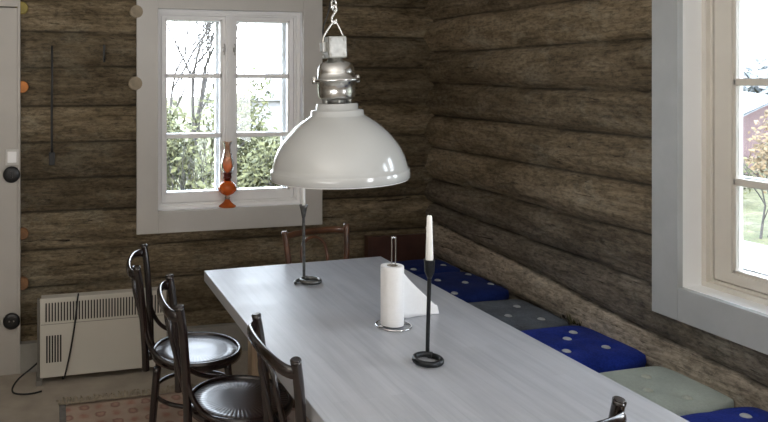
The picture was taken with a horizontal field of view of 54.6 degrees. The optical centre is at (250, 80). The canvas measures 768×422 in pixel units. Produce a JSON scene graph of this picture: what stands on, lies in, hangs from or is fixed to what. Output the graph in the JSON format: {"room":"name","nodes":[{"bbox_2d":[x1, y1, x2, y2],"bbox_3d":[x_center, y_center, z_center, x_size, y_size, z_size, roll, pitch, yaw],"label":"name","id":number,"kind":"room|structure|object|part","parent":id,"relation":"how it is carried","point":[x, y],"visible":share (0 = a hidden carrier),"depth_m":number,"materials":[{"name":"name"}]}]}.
{"room":"traditional dwelling","nodes":[
{"label":"traditional dwelling","id":0,"kind":"room"},
{"bbox_2d":[0,350,279,421],"bbox_3d":[-0.043,1.680,1.580,4.350,0.060,5.870,0,0,-15],"label":"floor","id":1,"kind":"structure","parent":0,"point":[43,406],"depth_m":3.89,"materials":[{"name":"wood"}]},
{"bbox_2d":[11,287,165,394],"bbox_3d":[-0.883,1.409,4.008,0.836,0.481,0.242,0,0,-15],"label":"heater","id":2,"kind":"object","parent":1,"relation":"on","point":[95,331],"visible":0.84,"depth_m":4.01,"materials":[{"name":"beige metal"}]},
{"bbox_3d":[-1.204,1.595,3.881,0.149,0.108,0.170,0,0,-22],"label":"floor cord","id":3,"kind":"part","parent":2,"relation":"part of","materials":[{"name":"black rubber"}]},
{"bbox_2d":[46,335,60,362],"bbox_3d":[-1.076,1.462,3.956,0.081,0.147,0.002,0,0,-15],"label":"vent","id":4,"kind":"object","parent":2,"relation":"attached to","point":[53,342],"depth_m":3.96,"materials":[{"name":"white metal"}]},
{"bbox_3d":[-0.994,1.407,3.996,0.092,0.475,0.068,0,0,-15],"label":"power cord","id":5,"kind":"part","parent":2,"relation":"part of","materials":[{"name":"black rubber"}]},
{"bbox_3d":[-0.824,1.400,4.069,0.690,0.432,0.085,0,0,-15],"label":"panel","id":6,"kind":"part","parent":2,"relation":"part of","materials":[{"name":"beige metal"}]},
{"bbox_2d":[45,295,161,321],"bbox_3d":[-0.813,1.261,4.028,0.633,0.102,0.002,0,0,-15],"label":"vent","id":7,"kind":"object","parent":2,"relation":"attached to","point":[94,308],"depth_m":4.01,"materials":[{"name":"white metal"}]},
{"bbox_2d":[56,375,310,421],"bbox_3d":[0.188,1.634,2.690,1.752,0.030,2.692,0,0,-15],"label":"woven rug","id":8,"kind":"object","parent":1,"relation":"on","point":[134,409],"visible":0.34,"depth_m":3.63,"materials":[{"name":"beige fabric"}]},
{"bbox_2d":[126,244,241,421],"bbox_3d":[-0.292,1.201,3.196,0.505,0.884,0.436,0,0,-4],"label":"bentwood chair","id":9,"kind":"object","parent":8,"relation":"on","point":[209,352],"visible":0.8,"depth_m":3.11,"materials":[{"name":"paint"}]},
{"bbox_3d":[-0.510,0.797,3.180,0.068,0.048,0.414,0,0,-4],"label":"crest rail","id":10,"kind":"part","parent":9,"relation":"part of","materials":[{"name":"paint"}]},
{"bbox_3d":[-0.452,0.983,3.002,0.037,0.449,0.086,0,0,36],"label":"post","id":11,"kind":"part","parent":9,"relation":"part of","materials":[{"name":"paint"}]},
{"bbox_3d":[-0.479,0.983,3.364,0.037,0.449,0.086,0,0,-44],"label":"post","id":12,"kind":"part","parent":9,"relation":"part of","materials":[{"name":"paint"}]},
{"bbox_3d":[-0.411,1.421,3.033,0.074,0.443,0.033,0,0,-30],"label":"leg","id":13,"kind":"part","parent":9,"relation":"part of","materials":[{"name":"paint"}]},
{"bbox_3d":[-0.434,1.421,3.340,0.074,0.443,0.033,0,0,21],"label":"leg","id":14,"kind":"part","parent":9,"relation":"part of","materials":[{"name":"paint"}]},
{"bbox_3d":[-0.239,1.188,3.200,0.362,0.014,0.362,0,0,-4],"label":"seat","id":15,"kind":"part","parent":9,"relation":"part of","materials":[{"name":"paint"}]},
{"bbox_3d":[-0.078,1.421,3.061,0.090,0.444,0.032,0,0,40],"label":"leg","id":16,"kind":"part","parent":9,"relation":"part of","materials":[{"name":"paint"}]},
{"bbox_2d":[157,274,293,421],"bbox_3d":[-0.093,1.201,2.692,0.505,0.884,0.436,0,0,-11],"label":"bentwood chair","id":17,"kind":"object","parent":8,"relation":"on","point":[219,398],"visible":0.92,"depth_m":2.64,"materials":[{"name":"paint"}]},
{"bbox_3d":[-0.307,0.797,2.650,0.068,0.048,0.414,0,0,-11],"label":"crest rail","id":18,"kind":"part","parent":17,"relation":"part of","materials":[{"name":"paint"}]},
{"bbox_3d":[-0.299,0.983,2.836,0.086,0.449,0.037,0,0,39],"label":"post","id":19,"kind":"part","parent":17,"relation":"part of","materials":[{"name":"paint"}]},
{"bbox_3d":[-0.229,0.983,2.481,0.037,0.449,0.086,0,0,29],"label":"post","id":20,"kind":"part","parent":17,"relation":"part of","materials":[{"name":"paint"}]},
{"bbox_3d":[-0.042,1.188,2.703,0.362,0.014,0.362,0,0,-11],"label":"seat","id":21,"kind":"part","parent":17,"relation":"part of","materials":[{"name":"paint"}]},
{"bbox_2d":[247,312,306,421],"bbox_3d":[0.256,1.201,2.232,0.505,0.884,0.436,0,0,-15],"label":"bentwood chair","id":22,"kind":"object","parent":8,"relation":"on","point":[268,362],"visible":1,"depth_m":2.10,"materials":[{"name":"paint"}]},
{"bbox_3d":[0.040,0.983,2.361,0.086,0.449,0.037,0,0,35],"label":"post","id":23,"kind":"part","parent":22,"relation":"part of","materials":[{"name":"paint"}]},
{"bbox_3d":[0.045,0.797,2.175,0.068,0.048,0.414,0,0,-15],"label":"crest rail","id":24,"kind":"part","parent":22,"relation":"part of","materials":[{"name":"paint"}]},
{"bbox_3d":[0.136,0.983,2.012,0.037,0.449,0.086,0,0,25],"label":"post","id":25,"kind":"part","parent":22,"relation":"part of","materials":[{"name":"paint"}]},
{"bbox_2d":[281,223,349,407],"bbox_3d":[0.440,1.201,3.610,0.436,0.884,0.505,0,0,-31],"label":"bentwood chair","id":26,"kind":"object","parent":8,"relation":"on","point":[345,230],"visible":0.19,"depth_m":3.82,"materials":[{"name":"paint"}]},
{"bbox_3d":[0.195,0.983,3.665,0.086,0.449,0.037,0,0,9],"label":"post","id":27,"kind":"part","parent":26,"relation":"part of","materials":[{"name":"brown paint"}]},
{"bbox_3d":[0.327,0.797,3.797,0.414,0.048,0.068,0,0,-31],"label":"crest rail","id":28,"kind":"part","parent":26,"relation":"part of","materials":[{"name":"brown paint"}]},
{"bbox_3d":[0.504,0.983,3.853,0.037,0.449,0.086,0,0,19],"label":"post","id":29,"kind":"part","parent":26,"relation":"part of","materials":[{"name":"brown paint"}]},
{"bbox_2d":[204,256,688,421],"bbox_3d":[0.471,1.271,2.672,0.933,0.742,1.928,0,0,-15],"label":"dining table","id":30,"kind":"object","parent":8,"relation":"on","point":[355,370],"visible":0.97,"depth_m":2.37,"materials":[{"name":"grey wood"}]},
{"bbox_3d":[0.025,1.296,3.293,0.066,0.692,0.066,0,0,-15],"label":"leg","id":31,"kind":"part","parent":30,"relation":"part of","materials":[{"name":"brown wood"}]},
{"bbox_2d":[294,204,321,284],"bbox_3d":[0.254,0.727,3.232,0.124,0.345,0.102,0,0,7],"label":"candlestick","id":32,"kind":"object","parent":30,"relation":"on","point":[304,279],"visible":1,"depth_m":3.25,"materials":[{"name":"black metal"}]},
{"bbox_2d":[302,188,304,205],"bbox_3d":[0.236,0.482,3.251,0.017,0.182,0.017,0,0,-15],"label":"candle","id":33,"kind":"object","parent":32,"relation":"on","point":[303,189],"visible":0.36,"depth_m":3.24,"materials":[{"name":"white wax"}]},
{"bbox_2d":[299,204,307,218],"bbox_3d":[0.236,0.586,3.251,0.042,0.062,0.041,0,0,-15],"label":"candle cup","id":34,"kind":"object","parent":32,"relation":"on","point":[303,209],"depth_m":3.24,"materials":[{"name":"grey metal"}]},
{"bbox_3d":[0.238,0.745,3.258,0.015,0.291,0.029,0,0,12],"label":"stem","id":35,"kind":"part","parent":32,"relation":"part of","materials":[{"name":"grey metal"}]},
{"bbox_2d":[375,236,411,331],"bbox_3d":[0.524,0.735,2.663,0.134,0.330,0.134,0,0,-15],"label":"paper towel holder","id":36,"kind":"object","parent":30,"relation":"on","point":[406,322],"visible":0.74,"depth_m":2.66,"materials":[{"name":"silver metal"}]},
{"bbox_2d":[381,263,438,327],"bbox_3d":[0.592,0.787,2.731,0.287,0.222,0.085,0,0,-43],"label":"paper towel roll","id":37,"kind":"object","parent":36,"relation":"on","point":[401,299],"visible":0.89,"depth_m":2.63,"materials":[{"name":"white paper"}]},
{"bbox_2d":[412,258,443,367],"bbox_3d":[0.563,0.739,2.313,0.102,0.322,0.103,0,0,-15],"label":"candlestick","id":38,"kind":"object","parent":30,"relation":"on","point":[429,266],"visible":1,"depth_m":2.34,"materials":[{"name":"black metal"}]},
{"bbox_3d":[0.576,0.756,2.353,0.019,0.267,0.015,0,0,9],"label":"stem","id":39,"kind":"part","parent":38,"relation":"part of","materials":[{"name":"black metal"}]},
{"bbox_2d":[426,213,432,260],"bbox_3d":[0.579,0.512,2.352,0.025,0.167,0.025,0,0,-15],"label":"candle","id":40,"kind":"object","parent":38,"relation":"on","point":[429,230],"visible":0.95,"depth_m":2.34,"materials":[{"name":"white wax"}]},
{"bbox_2d":[424,258,434,278],"bbox_3d":[0.579,0.609,2.352,0.038,0.062,0.037,0,0,-15],"label":"candle cup","id":41,"kind":"object","parent":38,"relation":"on","point":[429,266],"depth_m":2.34,"materials":[{"name":"black metal"}]},
{"bbox_2d":[596,396,626,421],"bbox_3d":[0.623,1.201,1.837,0.436,0.884,0.505,0,0,-23],"label":"bentwood chair","id":42,"kind":"object","parent":8,"relation":"on","point":[618,404],"visible":1,"depth_m":1.73,"materials":[{"name":"paint"}]},
{"bbox_3d":[0.710,0.797,1.636,0.414,0.048,0.068,0,0,-23],"label":"crest rail","id":43,"kind":"part","parent":42,"relation":"part of","materials":[{"name":"paint"}]},
{"bbox_3d":[0.859,0.983,1.748,0.086,0.449,0.037,0,0,17],"label":"post","id":44,"kind":"part","parent":42,"relation":"part of","materials":[{"name":"paint"}]},
{"bbox_2d":[364,233,425,261],"bbox_3d":[1.447,1.317,2.816,0.455,0.665,3.870,0,0,-15],"label":"bench","id":45,"kind":"object","parent":1,"relation":"on","point":[408,246],"visible":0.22,"depth_m":4.64,"materials":[{"name":"brown wood"}]},
{"bbox_2d":[392,259,459,274],"bbox_3d":[1.043,1.168,4.494,0.476,0.070,0.324,0,0,-15],"label":"bench cushion","id":46,"kind":"object","parent":45,"relation":"on","point":[416,267],"visible":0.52,"depth_m":4.44,"materials":[{"name":"blue fabric"}]},
{"bbox_2d":[416,272,508,302],"bbox_3d":[1.153,1.164,4.090,0.475,0.078,0.491,0,0,-17],"label":"bench cushion","id":47,"kind":"object","parent":45,"relation":"on","point":[468,287],"visible":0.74,"depth_m":3.97,"materials":[{"name":"blue fabric"}]},
{"bbox_2d":[469,299,568,330],"bbox_3d":[1.282,1.176,3.620,0.476,0.054,0.466,0,0,-15],"label":"bench cushion","id":48,"kind":"object","parent":45,"relation":"on","point":[521,315],"visible":0.63,"depth_m":3.58,"materials":[{"name":"grey fabric"}]},
{"bbox_2d":[521,325,645,372],"bbox_3d":[1.407,1.166,3.163,0.475,0.074,0.455,0,0,-16],"label":"bench cushion","id":49,"kind":"object","parent":45,"relation":"on","point":[600,353],"visible":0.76,"depth_m":3.08,"materials":[{"name":"blue fabric"}]},
{"bbox_2d":[600,366,733,415],"bbox_3d":[1.521,1.176,2.744,0.475,0.055,0.386,0,0,-15],"label":"bench cushion","id":50,"kind":"object","parent":45,"relation":"on","point":[671,390],"visible":0.71,"depth_m":2.71,"materials":[{"name":"green fabric"}]},
{"bbox_2d":[680,407,767,421],"bbox_3d":[1.636,1.168,2.321,0.476,0.070,0.461,0,0,-15],"label":"bench cushion","id":51,"kind":"object","parent":45,"relation":"on","point":[738,414],"visible":0.94,"depth_m":2.47,"materials":[{"name":"blue fabric"}]},
{"bbox_2d":[2,0,434,340],"bbox_3d":[-0.773,0.340,4.292,4.170,2.620,0.065,0,0,-15],"label":"wall","id":52,"kind":"structure","parent":0,"point":[78,212],"depth_m":4.29,"materials":[{"name":"brown wood"}]},
{"bbox_2d":[0,0,20,375],"bbox_3d":[-1.526,0.340,4.072,0.442,2.620,0.100,0,0,-15],"label":"trim","id":53,"kind":"structure","parent":52,"relation":"attached to","point":[10,18],"depth_m":4.07,"materials":[{"name":"white paint"}]},
{"bbox_2d":[3,313,19,329],"bbox_3d":[-1.342,1.348,4.063,0.092,0.092,0.024,0,0,-15],"label":"wall socket","id":54,"kind":"object","parent":52,"relation":"attached to","point":[11,321],"visible":1,"depth_m":4.05,"materials":[{"name":"black plastic"}]},
{"bbox_2d":[3,166,19,182],"bbox_3d":[-1.341,0.525,4.060,0.092,0.092,0.030,0,0,-15],"label":"wall switch","id":55,"kind":"object","parent":52,"relation":"attached to","point":[11,174],"visible":1,"depth_m":4.05,"materials":[{"name":"black plastic"}]},
{"bbox_2d":[5,149,18,164],"bbox_3d":[-1.341,0.428,4.067,0.072,0.090,0.016,0,0,-15],"label":"switch plate","id":56,"kind":"object","parent":52,"relation":"attached to","point":[11,155],"visible":1,"depth_m":4.06,"materials":[{"name":"grey paint"}]},
{"bbox_2d":[15,1,27,13],"bbox_3d":[-1.308,-0.415,4.138,0.072,0.072,0.078,0,0,-15],"label":"wall knob","id":57,"kind":"object","parent":52,"relation":"attached to","point":[23,6],"visible":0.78,"depth_m":4.10,"materials":[{"name":"yellow wood"}]},
{"bbox_2d":[20,276,28,289],"bbox_3d":[-1.304,1.150,4.139,0.072,0.072,0.078,0,0,-15],"label":"wall knob","id":58,"kind":"object","parent":52,"relation":"attached to","point":[24,282],"visible":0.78,"depth_m":4.10,"materials":[{"name":"orange wood"}]},
{"bbox_2d":[20,227,28,239],"bbox_3d":[-1.304,0.867,4.139,0.068,0.068,0.078,0,0,-15],"label":"wall knob","id":59,"kind":"object","parent":52,"relation":"attached to","point":[24,232],"visible":0.73,"depth_m":4.10,"materials":[{"name":"orange wood"}]},
{"bbox_2d":[20,81,28,92],"bbox_3d":[-1.304,0.034,4.139,0.068,0.068,0.078,0,0,-15],"label":"wall knob","id":60,"kind":"object","parent":52,"relation":"attached to","point":[24,86],"visible":0.77,"depth_m":4.10,"materials":[{"name":"orange wood"}]},
{"bbox_2d":[49,46,54,164],"bbox_3d":[-1.139,0.139,4.149,0.032,0.682,0.066,0,0,-15],"label":"rod","id":61,"kind":"object","parent":52,"relation":"hanging from","point":[51,153],"visible":1,"depth_m":4.12,"materials":[{"name":"black plastic"}]},
{"bbox_3d":[-1.136,0.089,4.137,0.014,0.582,0.031,0,0,-15],"label":"rod","id":62,"kind":"part","parent":61,"relation":"part of","materials":[{"name":"black plastic"}]},
{"bbox_2d":[103,45,104,61],"bbox_3d":[-0.853,-0.160,4.214,0.014,0.100,0.081,0,0,-15],"label":"wall hook","id":63,"kind":"object","parent":52,"relation":"attached to","point":[103,45],"visible":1,"depth_m":4.21,"materials":[{"name":"black plastic"}]},
{"bbox_2d":[20,323,247,372],"bbox_3d":[-0.070,1.567,4.462,2.585,0.165,0.075,0,0,-15],"label":"baseboard","id":64,"kind":"structure","parent":52,"relation":"attached to","point":[28,349],"depth_m":4.36,"materials":[{"name":"paint"}]},
{"bbox_2d":[128,76,141,89],"bbox_3d":[-0.689,0.014,4.307,0.084,0.084,0.078,0,0,-15],"label":"wall knob","id":65,"kind":"object","parent":52,"relation":"attached to","point":[134,83],"visible":0.84,"depth_m":4.27,"materials":[{"name":"beige wood"}]},
{"bbox_2d":[129,5,142,17],"bbox_3d":[-0.683,-0.410,4.308,0.080,0.080,0.078,0,0,-15],"label":"wall knob","id":66,"kind":"object","parent":52,"relation":"attached to","point":[136,11],"visible":0.87,"depth_m":4.27,"materials":[{"name":"beige wood"}]},
{"bbox_2d":[136,0,321,234],"bbox_3d":[-0.145,0.172,4.553,1.167,1.470,0.260,0,0,-15],"label":"window","id":67,"kind":"structure","parent":52,"relation":"in","point":[159,210],"depth_m":4.49,"materials":[{"name":"grey paint"}]},
{"bbox_3d":[-0.357,0.172,4.489,0.402,1.142,0.046,0,0,-15],"label":"sash","id":68,"kind":"part","parent":67,"relation":"part of","materials":[{"name":"white paint"}]},
{"bbox_3d":[-0.380,0.172,4.574,0.442,1.170,0.025,0,0,-15],"label":"sash","id":69,"kind":"part","parent":67,"relation":"part of","materials":[{"name":"clear glass"}]},
{"bbox_2d":[218,142,236,207],"bbox_3d":[-0.146,0.576,4.482,0.116,0.402,0.116,0,0,-15],"label":"oil lamp","id":70,"kind":"object","parent":67,"relation":"on","point":[227,187],"visible":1,"depth_m":4.45,"materials":[{"name":"orange glass"}]},
{"bbox_3d":[-0.146,0.587,4.482,0.060,0.060,0.060,0,0,-15],"label":"burner","id":71,"kind":"part","parent":70,"relation":"part of","materials":[{"name":"red metal"}]},
{"bbox_3d":[-0.141,0.172,4.538,0.913,1.210,0.080,0,0,-15],"label":"frame","id":72,"kind":"part","parent":67,"relation":"part of","materials":[{"name":"white paint"}]},
{"bbox_3d":[-0.149,0.786,4.566,0.913,0.018,0.232,0,0,-15],"label":"sill","id":73,"kind":"part","parent":67,"relation":"part of","materials":[{"name":"white paint"}]},
{"bbox_3d":[0.047,0.172,4.691,0.442,1.170,0.025,0,0,-15],"label":"sash","id":74,"kind":"part","parent":67,"relation":"part of","materials":[{"name":"clear glass"}]},
{"bbox_3d":[0.070,0.172,4.605,0.402,1.142,0.046,0,0,-15],"label":"sash","id":75,"kind":"part","parent":67,"relation":"part of","materials":[{"name":"white paint"}]},
{"bbox_2d":[424,0,767,411],"bbox_3d":[1.917,0.340,2.130,0.088,2.620,5.700,0,0,-15],"label":"wall","id":76,"kind":"structure","parent":0,"point":[539,164],"depth_m":3.57,"materials":[{"name":"brown wood"}]},
{"bbox_2d":[560,311,583,326],"bbox_3d":[1.558,1.136,3.470,0.070,0.051,0.154,0,0,-15],"label":"moss tuft","id":77,"kind":"object","parent":76,"relation":"attached to","point":[571,322],"visible":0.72,"depth_m":3.46,"materials":[{"name":"black plant"}]},
{"bbox_2d":[652,0,767,354],"bbox_3d":[1.920,0.204,2.435,0.268,1.470,1.167,0,0,-15],"label":"window","id":78,"kind":"structure","parent":76,"relation":"in","point":[700,279],"depth_m":2.85,"materials":[{"name":"grey paint"}]},
{"bbox_3d":[1.930,0.818,2.438,0.232,0.018,0.913,0,0,-15],"label":"sill","id":79,"kind":"part","parent":78,"relation":"part of","materials":[{"name":"white paint"}]},
{"bbox_3d":[1.943,0.204,2.442,0.080,1.210,0.913,0,0,-15],"label":"frame","id":80,"kind":"part","parent":78,"relation":"part of","materials":[{"name":"beige paint"}]},
{"bbox_3d":[1.894,0.204,2.658,0.046,1.142,0.402,0,0,-15],"label":"sash","id":81,"kind":"part","parent":78,"relation":"part of","materials":[{"name":"beige paint"}]},
{"bbox_3d":[1.979,0.204,2.681,0.025,1.170,0.442,0,0,-15],"label":"sash","id":82,"kind":"part","parent":78,"relation":"part of","materials":[{"name":"white paint"}]},
{"bbox_3d":[-0.008,-1.010,1.641,4.450,0.080,5.970,0,0,-15],"label":"ceiling","id":83,"kind":"structure","parent":0,"visible":0},
{"bbox_2d":[270,0,410,188],"bbox_3d":[0.340,-0.293,2.788,0.535,1.353,0.535,0,0,-18],"label":"pendant lamp","id":84,"kind":"object","parent":83,"relation":"hanging from","point":[338,146],"visible":1,"depth_m":2.63,"materials":[{"name":"white metal"}]},
{"bbox_3d":[0.296,-0.562,2.785,0.049,0.815,0.011,0,0,-5],"label":"power cord","id":85,"kind":"part","parent":84,"relation":"part of","materials":[{"name":"white plastic"}]},
{"bbox_3d":[0.307,-0.615,2.779,0.031,0.698,0.031,-2,1,-15],"label":"chain","id":86,"kind":"part","parent":84,"relation":"part of","materials":[{"name":"metal"}]},
{"bbox_3d":[0.335,0.228,2.787,0.535,0.286,0.535,-2,1,-15],"label":"lamp shade","id":87,"kind":"part","parent":84,"relation":"part of","materials":[{"name":"white metal"}]},
{"label":"outside","id":88,"kind":"structure","parent":0,"visible":0},
{"bbox_2d":[167,97,767,245],"bbox_3d":[1.743,2.050,31.575,100.000,0.100,120.000,0,0,-15],"label":"ground","id":89,"kind":"structure","parent":88,"point":[753,207],"depth_m":12.45,"materials":[{"name":"green plant"}]},
{"bbox_2d":[167,99,214,190],"bbox_3d":[-0.918,1.023,7.735,1.381,1.972,1.776,0,0,-11],"label":"bush","id":90,"kind":"object","parent":89,"relation":"on","point":[177,163],"visible":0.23,"depth_m":7.50,"materials":[{"name":"green plant"}]},
{"bbox_2d":[168,21,262,126],"bbox_3d":[-0.837,-0.845,18.546,2.521,5.697,4.570,0,0,16],"label":"bare tree","id":91,"kind":"object","parent":89,"relation":"on","point":[213,23],"visible":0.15,"depth_m":18.10,"materials":[{"name":"grey plant"}]},
{"bbox_2d":[167,21,272,189],"bbox_3d":[-0.278,0.047,10.656,2.414,3.912,3.286,0,0,19],"label":"bare tree","id":92,"kind":"object","parent":89,"relation":"on","point":[209,45],"visible":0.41,"depth_m":11.05,"materials":[{"name":"grey plant"}]},
{"bbox_2d":[190,58,278,188],"bbox_3d":[-0.253,0.867,9.537,1.440,2.315,1.257,0,0,15],"label":"bush","id":93,"kind":"object","parent":89,"relation":"on","point":[243,112],"visible":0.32,"depth_m":9.47,"materials":[{"name":"green plant"}]},
{"bbox_2d":[204,42,280,131],"bbox_3d":[0.170,0.250,28.035,3.500,3.500,4.400,0,0,-15],"label":"house","id":94,"kind":"structure","parent":89,"relation":"on","point":[274,104],"depth_m":26.21,"materials":[{"name":"paint"}]},
{"bbox_2d":[237,136,280,187],"bbox_3d":[0.413,1.238,8.009,1.040,1.536,1.642,0,0,-15],"label":"bush","id":95,"kind":"object","parent":89,"relation":"on","point":[269,154],"visible":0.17,"depth_m":8.15,"materials":[{"name":"green plant"}]},
{"bbox_2d":[743,157,762,202],"bbox_3d":[7.530,1.592,11.654,1.390,0.885,0.842,0,0,-15],"label":"shrub","id":96,"kind":"object","parent":89,"relation":"on","point":[746,164],"visible":0.06,"depth_m":11.58,"materials":[{"name":"green plant"}]},
{"bbox_2d":[743,240,767,271],"bbox_3d":[3.830,1.980,6.851,5.400,0.040,9.200,0,0,-15],"label":"stone terrace","id":97,"kind":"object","parent":89,"relation":"on","point":[755,256],"depth_m":8.10,"materials":[{"name":"white stone"}]},
{"bbox_2d":[743,91,767,173],"bbox_3d":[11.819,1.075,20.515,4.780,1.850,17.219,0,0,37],"label":"barn","id":98,"kind":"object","parent":89,"relation":"on","point":[754,104],"visible":0.04,"depth_m":17.58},
{"bbox_2d":[743,110,767,238],"bbox_3d":[6.819,1.184,9.165,1.135,1.646,1.186,0,0,39],"label":"tree","id":99,"kind":"object","parent":89,"relation":"on","point":[763,153],"visible":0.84,"depth_m":9.21,"materials":[{"name":"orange plant"}]},
{"bbox_2d":[743,54,767,94],"bbox_3d":[32.828,0.245,48.198,33.721,4.554,19.405,0,0,33],"label":"forest","id":100,"kind":"object","parent":89,"relation":"on","point":[761,71],"visible":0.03,"depth_m":42.15,"materials":[{"name":"white plant"}]}
]}

